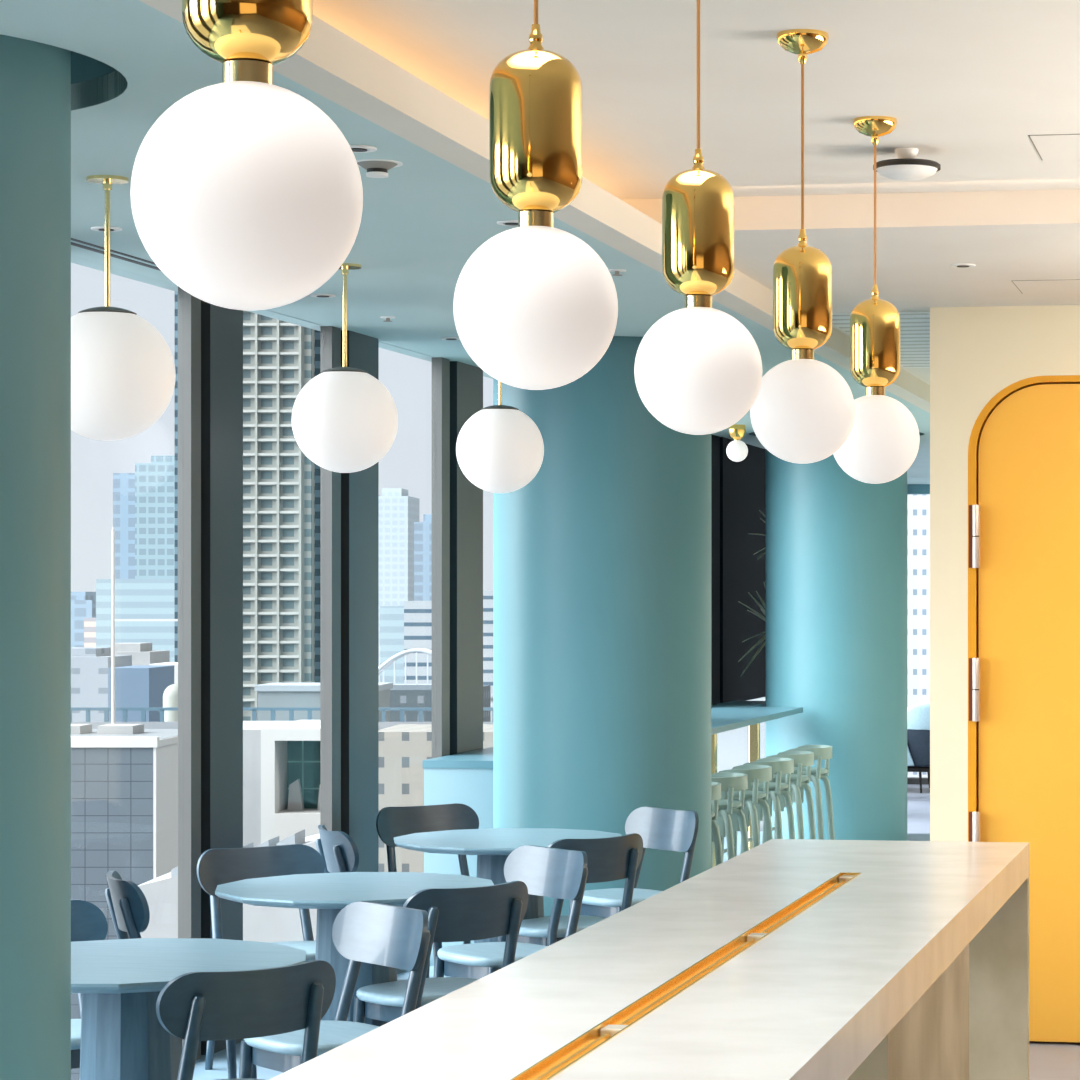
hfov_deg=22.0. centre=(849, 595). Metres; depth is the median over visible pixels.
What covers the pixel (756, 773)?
bar stool
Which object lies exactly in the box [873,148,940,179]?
ceiling light
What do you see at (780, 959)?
table
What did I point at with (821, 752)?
bar stool
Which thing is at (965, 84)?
ceiling
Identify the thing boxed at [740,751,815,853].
bar stool
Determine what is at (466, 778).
bar
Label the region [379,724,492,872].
building
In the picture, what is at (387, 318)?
sprinkler head
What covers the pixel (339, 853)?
dining chair
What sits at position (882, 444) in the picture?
pendant lamp
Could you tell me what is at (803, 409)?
pendant lamp
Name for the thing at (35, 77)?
column
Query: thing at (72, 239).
trim
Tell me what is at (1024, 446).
door
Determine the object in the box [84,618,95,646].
block
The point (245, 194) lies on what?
pendant lamp
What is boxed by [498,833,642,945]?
dining chair
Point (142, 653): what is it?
building
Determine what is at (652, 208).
trim
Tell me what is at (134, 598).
office block
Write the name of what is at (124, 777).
building
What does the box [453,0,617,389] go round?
pendant lamp
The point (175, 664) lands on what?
building
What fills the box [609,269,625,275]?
sprinkler head
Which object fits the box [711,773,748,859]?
bar stool
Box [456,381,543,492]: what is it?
globe pendant
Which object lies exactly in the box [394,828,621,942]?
round table
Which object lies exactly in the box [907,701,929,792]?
lounge chair
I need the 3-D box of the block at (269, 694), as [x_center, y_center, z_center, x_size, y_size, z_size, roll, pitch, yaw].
[-63.000,18.705,330.000,14.600,16.300,10.600,0,0,0]
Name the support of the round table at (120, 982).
on the platform
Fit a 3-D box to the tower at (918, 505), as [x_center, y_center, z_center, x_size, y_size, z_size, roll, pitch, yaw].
[10.909,-2.282,410.000,18.909,58.273,20.000,0,0,0]
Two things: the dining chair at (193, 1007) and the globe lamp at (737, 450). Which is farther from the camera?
the globe lamp at (737, 450)
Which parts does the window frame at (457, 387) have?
frame, panel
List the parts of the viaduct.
railing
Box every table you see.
[71,938,305,1079]
[215,872,493,1026]
[269,839,1029,1079]
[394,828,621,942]
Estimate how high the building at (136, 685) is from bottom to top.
16.382 m
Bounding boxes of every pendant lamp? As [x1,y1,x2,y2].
[130,0,362,310]
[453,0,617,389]
[634,0,761,434]
[750,29,854,463]
[833,116,919,483]
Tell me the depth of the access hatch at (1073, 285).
10.64 m
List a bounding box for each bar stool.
[711,765,772,867]
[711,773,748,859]
[711,782,722,865]
[720,758,794,857]
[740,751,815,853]
[762,745,834,843]
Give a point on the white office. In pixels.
(417, 614)
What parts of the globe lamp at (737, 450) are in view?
globe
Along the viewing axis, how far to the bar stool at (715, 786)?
13.34 m
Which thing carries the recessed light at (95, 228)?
in the ceiling at (421, 224)
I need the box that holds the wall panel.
[711,434,764,830]
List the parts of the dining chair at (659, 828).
seat frame, seat, leg, backrest, leg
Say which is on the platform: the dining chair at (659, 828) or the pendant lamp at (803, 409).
the dining chair at (659, 828)
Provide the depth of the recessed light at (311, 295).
10.03 m
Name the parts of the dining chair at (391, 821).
leg, backrest, leg, leg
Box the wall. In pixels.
[930,305,1079,841]
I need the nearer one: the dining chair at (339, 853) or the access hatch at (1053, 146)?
the access hatch at (1053, 146)
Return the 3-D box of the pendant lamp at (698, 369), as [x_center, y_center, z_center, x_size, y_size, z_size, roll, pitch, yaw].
[-0.290,-0.809,5.264,0.245,1.002,0.245,0,0,9]
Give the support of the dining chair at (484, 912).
on the platform
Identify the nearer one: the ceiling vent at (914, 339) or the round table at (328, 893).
the round table at (328, 893)
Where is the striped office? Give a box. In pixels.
[483,590,492,692]
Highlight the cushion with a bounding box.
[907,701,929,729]
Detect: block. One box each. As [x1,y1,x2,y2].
[71,592,95,647]
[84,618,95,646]
[96,579,174,661]
[255,683,392,721]
[380,606,403,683]
[390,685,490,721]
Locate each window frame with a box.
[178,286,242,1059]
[320,326,405,973]
[432,357,482,757]
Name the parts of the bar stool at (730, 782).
seat, leg, backrest, leg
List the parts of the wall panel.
panel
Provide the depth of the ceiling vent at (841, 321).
11.98 m
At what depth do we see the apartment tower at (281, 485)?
571.97 m
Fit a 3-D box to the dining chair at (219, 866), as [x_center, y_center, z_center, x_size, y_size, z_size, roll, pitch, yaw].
[-1.995,1.272,9.590,0.472,0.769,0.454,0,0,-35]
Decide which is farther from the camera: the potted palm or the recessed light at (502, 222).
the potted palm
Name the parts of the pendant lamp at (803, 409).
globe, cord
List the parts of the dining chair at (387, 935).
leg, seat frame, seat, leg, backrest, leg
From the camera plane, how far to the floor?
11.22 m
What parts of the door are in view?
frame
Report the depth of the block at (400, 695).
349.98 m
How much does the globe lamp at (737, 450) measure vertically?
0.237 m
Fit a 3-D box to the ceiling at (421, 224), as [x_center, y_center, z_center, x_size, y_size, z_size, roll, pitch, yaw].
[-1.183,-1.130,11.926,1.858,0.060,31.200,0,0,9]
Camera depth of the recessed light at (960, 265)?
9.95 m
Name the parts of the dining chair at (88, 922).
seat frame, seat, leg, backrest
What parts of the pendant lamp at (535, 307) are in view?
globe, cord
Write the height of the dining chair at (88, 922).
0.769 m
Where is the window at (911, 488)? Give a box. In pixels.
[907,484,929,783]
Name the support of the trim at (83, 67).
attached to the ceiling at (421, 224)
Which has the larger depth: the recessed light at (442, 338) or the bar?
the bar
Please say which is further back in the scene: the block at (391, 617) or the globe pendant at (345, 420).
the block at (391, 617)
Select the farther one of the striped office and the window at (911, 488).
the striped office
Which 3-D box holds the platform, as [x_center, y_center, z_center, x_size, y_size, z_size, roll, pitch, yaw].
[-1.637,1.755,7.847,2.220,0.200,23.000,0,0,9]
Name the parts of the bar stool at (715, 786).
backrest, leg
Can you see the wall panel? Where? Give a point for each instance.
(737, 488)
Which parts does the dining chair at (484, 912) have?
leg, seat frame, seat, leg, backrest, leg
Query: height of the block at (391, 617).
23.946 m
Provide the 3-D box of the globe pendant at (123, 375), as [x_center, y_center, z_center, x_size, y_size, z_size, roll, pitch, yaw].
[-1.954,-0.754,7.236,0.348,0.691,0.348,0,0,9]
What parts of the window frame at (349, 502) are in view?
frame, panel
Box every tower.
[113,473,134,578]
[135,455,174,578]
[175,291,319,720]
[379,488,418,644]
[414,514,431,600]
[907,494,929,776]
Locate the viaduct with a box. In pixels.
[71,707,492,729]
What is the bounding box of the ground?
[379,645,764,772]
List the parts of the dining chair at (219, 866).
leg, backrest, seat, leg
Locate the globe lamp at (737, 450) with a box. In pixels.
[726,424,747,461]
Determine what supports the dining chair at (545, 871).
on the platform
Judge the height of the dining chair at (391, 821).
0.769 m
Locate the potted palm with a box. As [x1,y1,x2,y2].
[738,510,764,830]
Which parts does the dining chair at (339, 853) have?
leg, backrest, leg, leg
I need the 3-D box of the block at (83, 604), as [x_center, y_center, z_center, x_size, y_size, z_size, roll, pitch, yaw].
[-283.273,12.655,1012.500,15.273,28.400,25.000,0,0,0]
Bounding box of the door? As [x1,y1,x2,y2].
[968,375,1079,1042]
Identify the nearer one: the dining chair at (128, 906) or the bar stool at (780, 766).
the dining chair at (128, 906)
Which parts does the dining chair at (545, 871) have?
leg, seat frame, seat, leg, backrest, leg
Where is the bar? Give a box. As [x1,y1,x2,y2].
[423,701,802,965]
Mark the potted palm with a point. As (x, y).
(762, 638)
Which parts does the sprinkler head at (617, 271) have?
plate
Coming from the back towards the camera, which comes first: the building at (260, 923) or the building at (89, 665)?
the building at (89, 665)
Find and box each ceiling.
[0,0,929,483]
[313,0,1079,199]
[734,189,1079,384]
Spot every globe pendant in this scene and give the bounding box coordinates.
[71,175,175,440]
[292,263,397,472]
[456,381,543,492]
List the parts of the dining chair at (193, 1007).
leg, seat, backrest, leg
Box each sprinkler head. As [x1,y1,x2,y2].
[380,316,394,321]
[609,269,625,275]
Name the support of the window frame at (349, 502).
on the floor
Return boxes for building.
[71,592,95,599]
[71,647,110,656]
[71,647,131,721]
[71,724,177,1079]
[108,665,173,721]
[110,643,169,665]
[138,829,319,942]
[149,662,177,683]
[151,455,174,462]
[243,720,319,846]
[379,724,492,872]
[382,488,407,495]
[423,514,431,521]
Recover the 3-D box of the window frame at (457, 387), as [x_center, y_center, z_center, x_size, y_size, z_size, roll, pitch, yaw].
[-1.780,0.378,13.451,0.057,2.955,1.570,0,0,9]
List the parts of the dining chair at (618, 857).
leg, seat frame, leg, seat, backrest, leg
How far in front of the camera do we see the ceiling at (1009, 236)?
9.36 m
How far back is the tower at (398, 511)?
1499.96 m
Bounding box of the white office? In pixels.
[404,601,431,683]
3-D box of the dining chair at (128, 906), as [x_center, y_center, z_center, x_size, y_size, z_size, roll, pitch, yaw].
[-2.144,1.272,8.807,0.454,0.769,0.472,0,0,-23]
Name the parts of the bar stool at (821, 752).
leg, leg, backrest, seat, leg, leg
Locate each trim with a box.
[71,51,126,109]
[71,238,160,270]
[139,0,929,412]
[621,199,661,223]
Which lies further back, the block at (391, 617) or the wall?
the block at (391, 617)
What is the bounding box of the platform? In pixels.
[193,831,929,1079]
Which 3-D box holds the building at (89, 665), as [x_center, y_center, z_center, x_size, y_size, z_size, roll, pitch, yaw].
[-126.982,17.743,457.500,11.127,18.223,15.000,0,0,0]
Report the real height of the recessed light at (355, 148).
0.007 m
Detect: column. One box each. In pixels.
[0,34,70,1079]
[493,336,710,916]
[765,448,906,840]
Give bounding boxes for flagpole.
[112,527,177,723]
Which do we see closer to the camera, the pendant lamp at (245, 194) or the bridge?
the pendant lamp at (245, 194)
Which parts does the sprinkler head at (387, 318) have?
plate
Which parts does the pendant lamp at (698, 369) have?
globe, cord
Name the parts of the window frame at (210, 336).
frame, panel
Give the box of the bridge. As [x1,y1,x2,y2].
[379,648,431,684]
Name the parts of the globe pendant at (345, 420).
rod, globe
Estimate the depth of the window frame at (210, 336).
9.91 m
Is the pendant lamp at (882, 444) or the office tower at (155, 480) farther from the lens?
the office tower at (155, 480)
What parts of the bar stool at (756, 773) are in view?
leg, backrest, seat, leg, leg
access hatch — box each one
[1012,279,1079,293]
[1028,134,1079,159]
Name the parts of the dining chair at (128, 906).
leg, backrest, leg, leg, leg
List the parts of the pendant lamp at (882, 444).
cord, globe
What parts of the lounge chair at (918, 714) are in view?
seat, armrest, leg, leg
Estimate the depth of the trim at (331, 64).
6.67 m
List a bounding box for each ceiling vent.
[832,313,850,334]
[899,311,929,367]
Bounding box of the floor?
[907,784,1079,1079]
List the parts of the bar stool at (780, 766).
leg, leg, backrest, seat, leg, leg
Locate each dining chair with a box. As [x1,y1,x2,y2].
[71,899,107,1068]
[105,871,256,1078]
[156,960,335,1079]
[197,844,324,1069]
[239,901,430,1077]
[315,825,441,957]
[353,881,527,1022]
[376,803,478,977]
[433,845,587,978]
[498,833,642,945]
[569,807,698,917]
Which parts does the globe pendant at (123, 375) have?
rod, globe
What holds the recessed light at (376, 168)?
in the ceiling at (421, 224)
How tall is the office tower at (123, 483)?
69.570 m
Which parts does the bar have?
panel, post, post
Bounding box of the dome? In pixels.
[163,684,177,721]
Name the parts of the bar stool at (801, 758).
backrest, seat, leg, leg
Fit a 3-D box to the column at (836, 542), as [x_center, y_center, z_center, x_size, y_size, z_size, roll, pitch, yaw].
[-0.092,0.160,18.699,0.965,3.390,0.965,0,0,9]
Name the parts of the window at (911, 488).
sill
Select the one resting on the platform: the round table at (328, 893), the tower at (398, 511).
the round table at (328, 893)
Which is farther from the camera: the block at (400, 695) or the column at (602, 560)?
the block at (400, 695)
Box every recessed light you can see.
[90,226,121,231]
[310,294,335,297]
[350,145,376,152]
[356,159,402,177]
[441,337,459,339]
[496,220,517,225]
[950,263,975,267]

